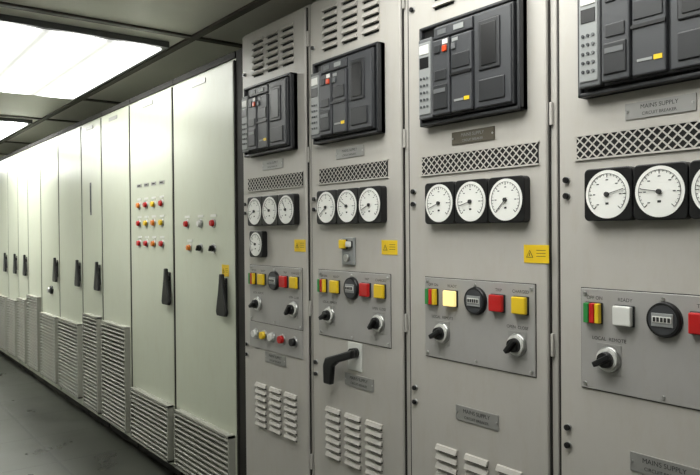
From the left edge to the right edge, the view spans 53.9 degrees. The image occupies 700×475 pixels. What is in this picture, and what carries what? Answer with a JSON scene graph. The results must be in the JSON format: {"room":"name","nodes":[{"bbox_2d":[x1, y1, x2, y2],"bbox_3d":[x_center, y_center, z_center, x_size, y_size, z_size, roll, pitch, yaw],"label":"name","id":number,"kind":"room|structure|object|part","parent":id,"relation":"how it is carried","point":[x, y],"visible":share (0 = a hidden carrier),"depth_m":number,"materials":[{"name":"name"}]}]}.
{"room":"electrical room","nodes":[
{"label":"electrical room","id":0,"kind":"room"},
{"bbox_2d":[0,353,176,474],"bbox_3d":[-2.912,1.372,4.635,3.520,0.100,14.300,-1,1,-37],"label":"floor","id":1,"kind":"structure","parent":0,"point":[42,432],"depth_m":4.49,"materials":[{"name":"concrete"}]},
{"bbox_2d":[0,154,12,361],"bbox_3d":[-3.480,0.216,7.542,0.649,2.170,0.497,-1,1,-37],"label":"tall cabinet","id":2,"kind":"object","parent":1,"relation":"on","point":[4,246],"visible":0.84,"depth_m":7.30,"materials":[{"name":"metal"}]},
{"bbox_3d":[-3.611,0.259,7.213,0.032,0.198,0.098,-1,1,-37],"label":"door handle","id":3,"kind":"part","parent":2,"relation":"part of","materials":[{"name":"black plastic"}]},
{"bbox_2d":[6,150,23,368],"bbox_3d":[-3.184,0.217,7.151,0.649,2.170,0.467,-1,1,-37],"label":"tall cabinet","id":4,"kind":"object","parent":1,"relation":"on","point":[12,164],"visible":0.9,"depth_m":6.94,"materials":[{"name":"metal"}]},
{"bbox_3d":[-3.411,0.206,6.980,0.017,2.058,0.467,-1,1,-37],"label":"door","id":5,"kind":"part","parent":4,"relation":"part of","materials":[{"name":"paint"}]},
{"bbox_3d":[-3.321,0.260,6.830,0.032,0.198,0.098,-1,1,-37],"label":"door handle","id":6,"kind":"part","parent":4,"relation":"part of","materials":[{"name":"black plastic"}]},
{"bbox_2d":[16,145,33,375],"bbox_3d":[-2.912,0.218,6.792,0.649,2.170,0.418,-1,1,-37],"label":"tall cabinet","id":7,"kind":"object","parent":1,"relation":"on","point":[22,156],"visible":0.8,"depth_m":6.59,"materials":[{"name":"metal"}]},
{"bbox_3d":[-3.139,0.207,6.621,0.017,2.058,0.417,-1,1,-37],"label":"door","id":8,"kind":"part","parent":7,"relation":"part of","materials":[{"name":"paint"}]},
{"bbox_3d":[-3.062,0.261,6.488,0.032,0.198,0.098,-1,1,-37],"label":"door handle","id":9,"kind":"part","parent":7,"relation":"part of","materials":[{"name":"black plastic"}]},
{"bbox_2d":[26,139,46,384],"bbox_3d":[-2.635,0.219,6.425,0.649,2.170,0.487,-1,1,-37],"label":"tall cabinet","id":10,"kind":"object","parent":1,"relation":"on","point":[34,298],"visible":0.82,"depth_m":6.22,"materials":[{"name":"metal"}]},
{"bbox_2d":[39,131,65,397],"bbox_3d":[-2.306,0.220,5.991,0.650,2.170,0.586,-1,1,-37],"label":"tall cabinet","id":11,"kind":"object","parent":1,"relation":"on","point":[49,156],"visible":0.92,"depth_m":5.78,"materials":[{"name":"metal"}]},
{"bbox_3d":[-2.404,0.263,5.619,0.032,0.198,0.098,-1,1,-37],"label":"door handle","id":12,"kind":"part","parent":11,"relation":"part of","materials":[{"name":"black plastic"}]},
{"bbox_2d":[57,121,88,413],"bbox_3d":[-1.934,0.221,5.500,0.649,2.170,0.629,-1,1,-37],"label":"tall cabinet","id":13,"kind":"object","parent":1,"relation":"on","point":[70,348],"visible":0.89,"depth_m":5.28,"materials":[{"name":"metal"}]},
{"bbox_3d":[-2.021,0.265,5.112,0.032,0.198,0.098,-1,1,-37],"label":"door handle","id":14,"kind":"part","parent":13,"relation":"part of","materials":[{"name":"black plastic"}]},
{"bbox_2d":[81,112,109,427],"bbox_3d":[-1.601,0.223,5.061,0.649,2.170,0.458,-1,1,-37],"label":"tall cabinet","id":15,"kind":"object","parent":1,"relation":"on","point":[91,140],"visible":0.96,"depth_m":4.85,"materials":[{"name":"metal"}]},
{"bbox_3d":[-1.737,0.266,4.738,0.032,0.198,0.098,-1,1,-37],"label":"door handle","id":16,"kind":"part","parent":15,"relation":"part of","materials":[{"name":"black plastic"}]},
{"bbox_2d":[101,99,138,447],"bbox_3d":[-1.293,0.224,4.654,0.649,2.170,0.546,-1,1,-37],"label":"tall cabinet","id":17,"kind":"object","parent":1,"relation":"on","point":[116,326],"visible":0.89,"depth_m":4.44,"materials":[{"name":"metal"}]},
{"bbox_2d":[130,79,182,474],"bbox_3d":[-0.924,0.225,4.166,0.649,2.170,0.661,-1,1,-37],"label":"tall cabinet","id":18,"kind":"object","parent":1,"relation":"on","point":[153,391],"visible":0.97,"depth_m":3.95,"materials":[{"name":"metal"}]},
{"bbox_2d":[136,216,140,226],"bbox_3d":[-1.268,-0.095,4.119,0.019,0.066,0.060,-1,1,-37],"label":"lamp","id":19,"kind":"object","parent":18,"relation":"attached to","point":[138,218],"depth_m":4.11,"materials":[{"name":"red plastic"}]},
{"bbox_2d":[136,198,140,208],"bbox_3d":[-1.269,-0.202,4.118,0.019,0.066,0.060,-1,1,-37],"label":"lamp","id":20,"kind":"object","parent":18,"relation":"attached to","point":[138,200],"depth_m":4.11,"materials":[{"name":"orange plastic"}]},
{"bbox_2d":[136,236,141,246],"bbox_3d":[-1.268,0.024,4.120,0.019,0.066,0.060,-1,1,-37],"label":"lamp","id":21,"kind":"object","parent":18,"relation":"attached to","point":[139,238],"depth_m":4.11,"materials":[{"name":"red plastic"}]},
{"bbox_2d":[143,197,147,208],"bbox_3d":[-1.200,-0.201,4.027,0.019,0.066,0.060,-1,1,-37],"label":"lamp","id":22,"kind":"object","parent":18,"relation":"attached to","point":[145,199],"depth_m":4.02,"materials":[{"name":"red plastic"}]},
{"bbox_2d":[143,236,148,246],"bbox_3d":[-1.198,0.025,4.029,0.019,0.066,0.060,-1,1,-37],"label":"lamp","id":23,"kind":"object","parent":18,"relation":"attached to","point":[146,238],"depth_m":4.02,"materials":[{"name":"red plastic"}]},
{"bbox_2d":[143,216,148,226],"bbox_3d":[-1.199,-0.094,4.028,0.019,0.066,0.060,-1,1,-37],"label":"lamp","id":24,"kind":"object","parent":18,"relation":"attached to","point":[145,218],"depth_m":4.02,"materials":[{"name":"yellow plastic"}]},
{"bbox_2d":[150,236,155,247],"bbox_3d":[-1.129,0.025,3.937,0.019,0.066,0.060,-1,1,-37],"label":"lamp","id":25,"kind":"object","parent":18,"relation":"attached to","point":[153,238],"depth_m":3.93,"materials":[{"name":"orange plastic"}]},
{"bbox_2d":[150,215,155,226],"bbox_3d":[-1.130,-0.094,3.936,0.019,0.066,0.060,-1,1,-37],"label":"lamp","id":26,"kind":"object","parent":18,"relation":"attached to","point":[153,217],"depth_m":3.93,"materials":[{"name":"orange plastic"}]},
{"bbox_2d":[150,196,155,207],"bbox_3d":[-1.131,-0.201,3.935,0.019,0.066,0.060,-1,1,-37],"label":"lamp","id":27,"kind":"object","parent":18,"relation":"attached to","point":[152,198],"depth_m":3.93,"materials":[{"name":"yellow plastic"}]},
{"bbox_2d":[158,215,163,226],"bbox_3d":[-1.057,-0.094,3.840,0.019,0.066,0.060,-1,1,-37],"label":"lamp","id":28,"kind":"object","parent":18,"relation":"attached to","point":[161,217],"depth_m":3.83,"materials":[{"name":"yellow plastic"}]},
{"bbox_2d":[158,195,163,206],"bbox_3d":[-1.058,-0.201,3.839,0.019,0.066,0.060,-1,1,-37],"label":"lamp","id":29,"kind":"object","parent":18,"relation":"attached to","point":[160,197],"depth_m":3.83,"materials":[{"name":"red plastic"}]},
{"bbox_2d":[158,236,164,247],"bbox_3d":[-1.056,0.025,3.841,0.019,0.066,0.060,-1,1,-37],"label":"lamp","id":30,"kind":"object","parent":18,"relation":"attached to","point":[161,243],"depth_m":3.83,"materials":[{"name":"red plastic"}]},
{"bbox_3d":[-1.000,0.268,3.765,0.032,0.198,0.098,-1,1,-37],"label":"door handle","id":31,"kind":"part","parent":18,"relation":"part of","materials":[{"name":"black plastic"}]},
{"bbox_2d":[173,48,246,474],"bbox_3d":[-0.486,0.227,3.588,0.649,2.170,0.774,-1,1,-37],"label":"tall cabinet","id":32,"kind":"object","parent":1,"relation":"on","point":[210,411],"visible":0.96,"depth_m":3.36,"materials":[{"name":"metal"}]},
{"bbox_2d":[183,216,189,227],"bbox_3d":[-0.852,-0.080,3.569,0.019,0.066,0.060,-1,1,-37],"label":"lamp","id":33,"kind":"object","parent":32,"relation":"attached to","point":[186,219],"depth_m":3.56,"materials":[{"name":"red plastic"}]},
{"bbox_2d":[186,240,192,251],"bbox_3d":[-0.833,0.042,3.547,0.019,0.063,0.060,-1,1,-37],"label":"lamp","id":34,"kind":"object","parent":32,"relation":"attached to","point":[189,243],"depth_m":3.54,"materials":[{"name":"orange plastic"}]},
{"bbox_2d":[195,243,202,251],"bbox_3d":[-0.757,0.052,3.441,0.027,0.046,0.046,-1,1,-37],"label":"switch","id":35,"kind":"object","parent":32,"relation":"attached to","point":[199,248],"depth_m":3.43,"materials":[{"name":"black plastic"}]},
{"bbox_2d":[196,215,202,227],"bbox_3d":[-0.755,-0.080,3.442,0.019,0.066,0.060,-1,1,-37],"label":"lamp","id":36,"kind":"object","parent":32,"relation":"attached to","point":[199,218],"depth_m":3.44,"materials":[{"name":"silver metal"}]},
{"bbox_2d":[208,244,215,252],"bbox_3d":[-0.670,0.052,3.325,0.027,0.046,0.046,-1,1,-37],"label":"switch","id":37,"kind":"object","parent":32,"relation":"attached to","point":[212,248],"depth_m":3.32,"materials":[{"name":"black plastic"}]},
{"bbox_2d":[209,214,215,227],"bbox_3d":[-0.668,-0.080,3.326,0.019,0.066,0.060,-1,1,-37],"label":"lamp","id":38,"kind":"object","parent":32,"relation":"attached to","point":[212,217],"depth_m":3.32,"materials":[{"name":"red plastic"}]},
{"bbox_3d":[-0.596,0.270,3.231,0.032,0.198,0.098,-1,1,-37],"label":"door handle","id":39,"kind":"part","parent":32,"relation":"part of","materials":[{"name":"black plastic"}]},
{"bbox_2d":[222,264,228,276],"bbox_3d":[-0.587,0.155,3.237,0.004,0.055,0.070,-1,1,-37],"label":"warning sign","id":40,"kind":"object","parent":32,"relation":"attached to","point":[225,268],"visible":0.97,"depth_m":3.23,"materials":[{"name":"yellow plastic"}]},
{"bbox_2d":[242,4,313,474],"bbox_3d":[-0.082,0.200,3.063,0.638,2.225,0.539,-1,1,-37],"label":"panel","id":41,"kind":"object","parent":1,"relation":"on","point":[279,387],"depth_m":2.83,"materials":[{"name":"paint"}]},
{"bbox_2d":[248,196,263,225],"bbox_3d":[-0.403,-0.113,2.965,0.033,0.125,0.125,-1,1,-37],"label":"meter","id":42,"kind":"object","parent":41,"relation":"attached to","point":[254,203],"visible":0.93,"depth_m":2.95,"materials":[{"name":"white plastic"}]},
{"bbox_2d":[249,231,266,256],"bbox_3d":[-0.398,0.028,2.960,0.033,0.112,0.112,-1,1,-37],"label":"meter","id":43,"kind":"object","parent":41,"relation":"attached to","point":[257,239],"visible":1,"depth_m":2.93,"materials":[{"name":"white plastic"}]},
{"bbox_2d":[242,72,297,157],"bbox_3d":[-0.347,-0.500,2.858,0.062,0.302,0.385,-1,1,-37],"label":"air circuit breaker","id":44,"kind":"object","parent":41,"relation":"attached to","point":[269,107],"visible":1,"depth_m":2.81,"materials":[{"name":"black plastic"}]},
{"bbox_2d":[262,195,278,225],"bbox_3d":[-0.327,-0.112,2.863,0.033,0.125,0.125,-1,1,-37],"label":"meter","id":45,"kind":"object","parent":41,"relation":"attached to","point":[269,203],"visible":0.91,"depth_m":2.85,"materials":[{"name":"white plastic"}]},
{"bbox_2d":[248,264,302,330],"bbox_3d":[-0.330,0.244,2.868,0.043,0.249,0.424,-1,1,-37],"label":"control plate","id":46,"kind":"object","parent":41,"relation":"attached to","point":[276,292],"visible":1,"depth_m":2.85,"materials":[{"name":"grey metal"}]},
{"bbox_2d":[248,295,261,312],"bbox_3d":[-0.413,0.287,2.974,0.039,0.074,0.064,-1,1,-37],"label":"switch","id":47,"kind":"object","parent":46,"relation":"attached to","point":[256,303],"depth_m":2.97,"materials":[{"name":"grey plastic"}]},
{"bbox_2d":[268,271,278,289],"bbox_3d":[-0.321,0.180,2.868,0.017,0.081,0.081,-1,1,-37],"label":"meter","id":48,"kind":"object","parent":46,"relation":"on","point":[273,277],"depth_m":2.86,"materials":[{"name":"black plastic"}]},
{"bbox_2d":[284,300,297,318],"bbox_3d":[-0.240,0.288,2.745,0.039,0.074,0.064,-1,1,-37],"label":"switch","id":49,"kind":"object","parent":46,"relation":"attached to","point":[291,310],"depth_m":2.74,"materials":[{"name":"grey plastic"}]},
{"bbox_3d":[-0.323,0.426,2.877,0.024,0.111,0.425,-1,1,-37],"label":"auxiliary control strip","id":50,"kind":"part","parent":41,"relation":"part of","materials":[{"name":"grey metal"}]},
{"bbox_2d":[278,193,299,224],"bbox_3d":[-0.249,-0.112,2.762,0.033,0.125,0.125,-1,1,-37],"label":"meter","id":51,"kind":"object","parent":41,"relation":"attached to","point":[288,204],"visible":1,"depth_m":2.74,"materials":[{"name":"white plastic"}]},
{"bbox_2d":[294,239,305,251],"bbox_3d":[-0.199,0.032,2.722,0.004,0.048,0.080,-1,1,-37],"label":"warning sign","id":52,"kind":"object","parent":41,"relation":"attached to","point":[299,245],"visible":1,"depth_m":2.72,"materials":[{"name":"yellow plastic"}]},
{"bbox_2d":[310,0,410,474],"bbox_3d":[0.243,0.202,2.615,0.660,2.225,0.552,-1,1,-37],"label":"panel","id":53,"kind":"object","parent":1,"relation":"on","point":[362,420],"depth_m":2.38,"materials":[{"name":"paint"}]},
{"bbox_2d":[317,190,337,223],"bbox_3d":[-0.081,-0.111,2.538,0.033,0.125,0.125,-1,1,-37],"label":"meter","id":54,"kind":"object","parent":53,"relation":"attached to","point":[326,199],"visible":0.94,"depth_m":2.52,"materials":[{"name":"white plastic"}]},
{"bbox_3d":[-0.029,0.454,2.471,0.046,0.163,0.183,-1,1,-37],"label":"crank handle","id":55,"kind":"part","parent":53,"relation":"part of","materials":[{"name":"black plastic"}]},
{"bbox_2d":[339,237,355,264],"bbox_3d":[-0.012,0.049,2.455,0.028,0.098,0.072,-1,1,-37],"label":"switch","id":56,"kind":"object","parent":53,"relation":"attached to","point":[347,244],"visible":1,"depth_m":2.45,"materials":[{"name":"grey plastic"}]},
{"bbox_2d":[343,254,349,261],"bbox_3d":[-0.013,0.073,2.455,0.010,0.026,0.026,-1,1,-37],"label":"switch","id":57,"kind":"object","parent":56,"relation":"attached to","point":[346,257],"depth_m":2.45,"materials":[{"name":"silver metal"}]},
{"bbox_2d":[311,41,384,144],"bbox_3d":[-0.022,-0.499,2.430,0.062,0.302,0.385,-1,1,-37],"label":"air circuit breaker","id":58,"kind":"object","parent":53,"relation":"attached to","point":[348,88],"visible":1,"depth_m":2.39,"materials":[{"name":"black plastic"}]},
{"bbox_2d":[337,188,360,223],"bbox_3d":[-0.004,-0.111,2.437,0.033,0.125,0.125,-1,1,-37],"label":"meter","id":59,"kind":"object","parent":53,"relation":"attached to","point":[347,199],"visible":0.94,"depth_m":2.42,"materials":[{"name":"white plastic"}]},
{"bbox_2d":[317,269,391,348],"bbox_3d":[-0.007,0.245,2.441,0.043,0.249,0.424,-1,1,-37],"label":"control plate","id":60,"kind":"object","parent":53,"relation":"attached to","point":[353,306],"visible":1,"depth_m":2.43,"materials":[{"name":"steel"},{"name":"paint"},{"name":"black plastic"}]},
{"bbox_2d":[318,305,334,325],"bbox_3d":[-0.090,0.289,2.547,0.039,0.074,0.064,-1,1,-37],"label":"switch","id":61,"kind":"object","parent":60,"relation":"attached to","point":[327,316],"depth_m":2.54,"materials":[{"name":"grey plastic"}]},
{"bbox_2d":[343,277,358,299],"bbox_3d":[0.002,0.181,2.442,0.017,0.081,0.081,-1,1,-37],"label":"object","id":62,"kind":"structure","parent":60,"relation":"on","point":[351,285],"depth_m":2.43,"materials":[{"name":"black plastic"}]},
{"bbox_2d":[367,311,384,334],"bbox_3d":[0.083,0.289,2.319,0.039,0.074,0.064,-1,1,-37],"label":"switch","id":63,"kind":"object","parent":60,"relation":"attached to","point":[376,326],"depth_m":2.31,"materials":[{"name":"grey plastic"}]},
{"bbox_3d":[0.008,0.423,2.435,0.030,0.100,0.080,-1,1,-37],"label":"mounting plate","id":64,"kind":"part","parent":53,"relation":"part of","materials":[{"name":"white plastic"}]},
{"bbox_2d":[358,186,386,222],"bbox_3d":[0.073,-0.111,2.335,0.033,0.125,0.125,-1,1,-37],"label":"meter","id":65,"kind":"object","parent":53,"relation":"attached to","point":[372,200],"visible":1,"depth_m":2.31,"materials":[{"name":"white plastic"}]},
{"bbox_2d":[381,240,397,254],"bbox_3d":[0.130,0.033,2.287,0.004,0.048,0.080,-1,1,-37],"label":"warning sign","id":66,"kind":"object","parent":53,"relation":"attached to","point":[389,247],"visible":1,"depth_m":2.29,"materials":[{"name":"yellow plastic"}]},
{"bbox_2d":[408,0,559,474],"bbox_3d":[0.597,0.203,2.176,0.626,2.225,0.561,-1,1,-37],"label":"panel","id":67,"kind":"object","parent":1,"relation":"on","point":[466,419],"visible":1,"depth_m":1.95,"materials":[{"name":"paint"}]},
{"bbox_2d":[425,181,457,223],"bbox_3d":[0.275,-0.103,2.070,0.033,0.125,0.125,-1,1,-37],"label":"meter","id":68,"kind":"object","parent":67,"relation":"attached to","point":[440,196],"visible":0.93,"depth_m":2.06,"materials":[{"name":"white plastic"}]},
{"bbox_2d":[419,0,526,127],"bbox_3d":[0.331,-0.490,1.963,0.062,0.302,0.385,-1,1,-37],"label":"air circuit breaker","id":69,"kind":"object","parent":67,"relation":"attached to","point":[473,64],"visible":1,"depth_m":1.92,"materials":[{"name":"black plastic"}]},
{"bbox_2d":[455,178,490,223],"bbox_3d":[0.351,-0.103,1.968,0.033,0.125,0.125,-1,1,-37],"label":"meter","id":70,"kind":"object","parent":67,"relation":"attached to","point":[471,196],"visible":0.96,"depth_m":1.96,"materials":[{"name":"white plastic"}]},
{"bbox_2d":[425,276,536,377],"bbox_3d":[0.347,0.247,1.972,0.043,0.249,0.424,-1,1,-37],"label":"control plate","id":71,"kind":"object","parent":67,"relation":"attached to","point":[481,323],"visible":1,"depth_m":1.95,"materials":[{"name":"grey metal"}]},
{"bbox_2d":[428,320,449,345],"bbox_3d":[0.265,0.290,2.078,0.039,0.074,0.064,-1,1,-37],"label":"switch","id":72,"kind":"object","parent":71,"relation":"attached to","point":[440,329],"depth_m":2.07,"materials":[{"name":"grey plastic"}]},
{"bbox_2d":[464,287,486,314],"bbox_3d":[0.357,0.182,1.973,0.017,0.081,0.081,-1,1,-37],"label":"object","id":73,"kind":"structure","parent":71,"relation":"on","point":[475,299],"depth_m":1.96,"materials":[{"name":"black plastic"}]},
{"bbox_2d":[503,330,526,359],"bbox_3d":[0.438,0.290,1.850,0.039,0.074,0.064,-1,1,-37],"label":"switch","id":74,"kind":"object","parent":71,"relation":"attached to","point":[515,341],"depth_m":1.85,"materials":[{"name":"grey plastic"}]},
{"bbox_2d":[488,175,529,222],"bbox_3d":[0.428,-0.103,1.866,0.033,0.125,0.125,-1,1,-37],"label":"meter","id":75,"kind":"object","parent":67,"relation":"attached to","point":[509,196],"visible":1,"depth_m":1.85,"materials":[{"name":"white plastic"}]},
{"bbox_2d":[524,245,548,263],"bbox_3d":[0.490,0.043,1.812,0.004,0.048,0.080,-1,1,-37],"label":"warning sign","id":76,"kind":"object","parent":67,"relation":"attached to","point":[532,253],"visible":1,"depth_m":1.81,"materials":[{"name":"yellow plastic"}]},
{"bbox_2d":[557,0,699,474],"bbox_3d":[0.941,0.204,1.722,0.626,2.225,0.561,-1,1,-37],"label":"panel","id":77,"kind":"object","parent":1,"relation":"on","point":[602,433],"visible":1,"depth_m":1.63,"materials":[{"name":"paint"}]},
{"bbox_2d":[584,166,635,220],"bbox_3d":[0.613,-0.102,1.623,0.033,0.125,0.125,-1,1,-37],"label":"meter","id":78,"kind":"object","parent":77,"relation":"attached to","point":[609,192],"visible":0.97,"depth_m":1.61,"materials":[{"name":"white plastic"}]},
{"bbox_2d":[577,0,699,98],"bbox_3d":[0.669,-0.488,1.517,0.062,0.302,0.385,-1,1,-37],"label":"air circuit breaker","id":79,"kind":"object","parent":77,"relation":"attached to","point":[624,45],"visible":1,"depth_m":1.53,"materials":[{"name":"black plastic"}]},
{"bbox_2d":[581,287,699,410],"bbox_3d":[0.686,0.248,1.526,0.043,0.249,0.424,-1,1,-37],"label":"control plate","id":80,"kind":"object","parent":77,"relation":"attached to","point":[645,345],"visible":1,"depth_m":1.57,"materials":[{"name":"grey metal"}]},
{"bbox_2d":[592,342,620,376],"bbox_3d":[0.603,0.291,1.632,0.039,0.074,0.064,-1,1,-37],"label":"switch","id":81,"kind":"object","parent":80,"relation":"attached to","point":[606,356],"depth_m":1.63,"materials":[{"name":"grey plastic"}]},
{"bbox_2d":[646,302,682,337],"bbox_3d":[0.695,0.183,1.527,0.017,0.081,0.081,-1,1,-37],"label":"counter","id":82,"kind":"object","parent":80,"relation":"on","point":[664,319],"depth_m":1.52,"materials":[{"name":"black plastic"}]},
{"bbox_2d":[633,161,690,219],"bbox_3d":[0.690,-0.102,1.522,0.033,0.125,0.125,-1,1,-37],"label":"meter","id":83,"kind":"object","parent":77,"relation":"attached to","point":[661,190],"visible":0.94,"depth_m":1.51,"materials":[{"name":"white plastic"}]},
{"bbox_2d":[689,160,699,218],"bbox_3d":[0.767,-0.101,1.420,0.033,0.125,0.125,-1,1,-37],"label":"meter","id":84,"kind":"object","parent":77,"relation":"attached to","point":[694,167],"visible":1,"depth_m":1.45,"materials":[{"name":"black plastic"}]},
{"bbox_2d":[0,0,317,157],"bbox_3d":[-2.932,-1.017,4.613,3.520,0.100,14.300,-1,1,-37],"label":"ceiling","id":85,"kind":"structure","parent":0,"point":[189,17],"depth_m":3.23,"materials":[{"name":"paint"}]},
{"bbox_2d":[0,117,31,140],"bbox_3d":[-3.546,-0.954,5.973,1.140,0.039,1.490,-1,1,-37],"label":"ceiling light","id":86,"kind":"object","parent":85,"relation":"in","point":[8,126],"depth_m":5.77,"materials":[{"name":"white plastic"}]},
{"bbox_2d":[0,14,168,98],"bbox_3d":[-1.838,-0.948,3.717,1.140,0.039,1.610,-1,1,-37],"label":"ceiling light","id":87,"kind":"object","parent":85,"relation":"in","point":[38,57],"depth_m":3.53,"materials":[{"name":"white plastic"}]},
{"bbox_2d":[0,0,269,154],"bbox_3d":[-2.931,-0.961,4.614,3.320,0.012,14.100,-1,1,-37],"label":"grid","id":88,"kind":"object","parent":85,"relation":"attached to","point":[198,36],"depth_m":3.33,"materials":[{"name":"black metal"}]}
]}

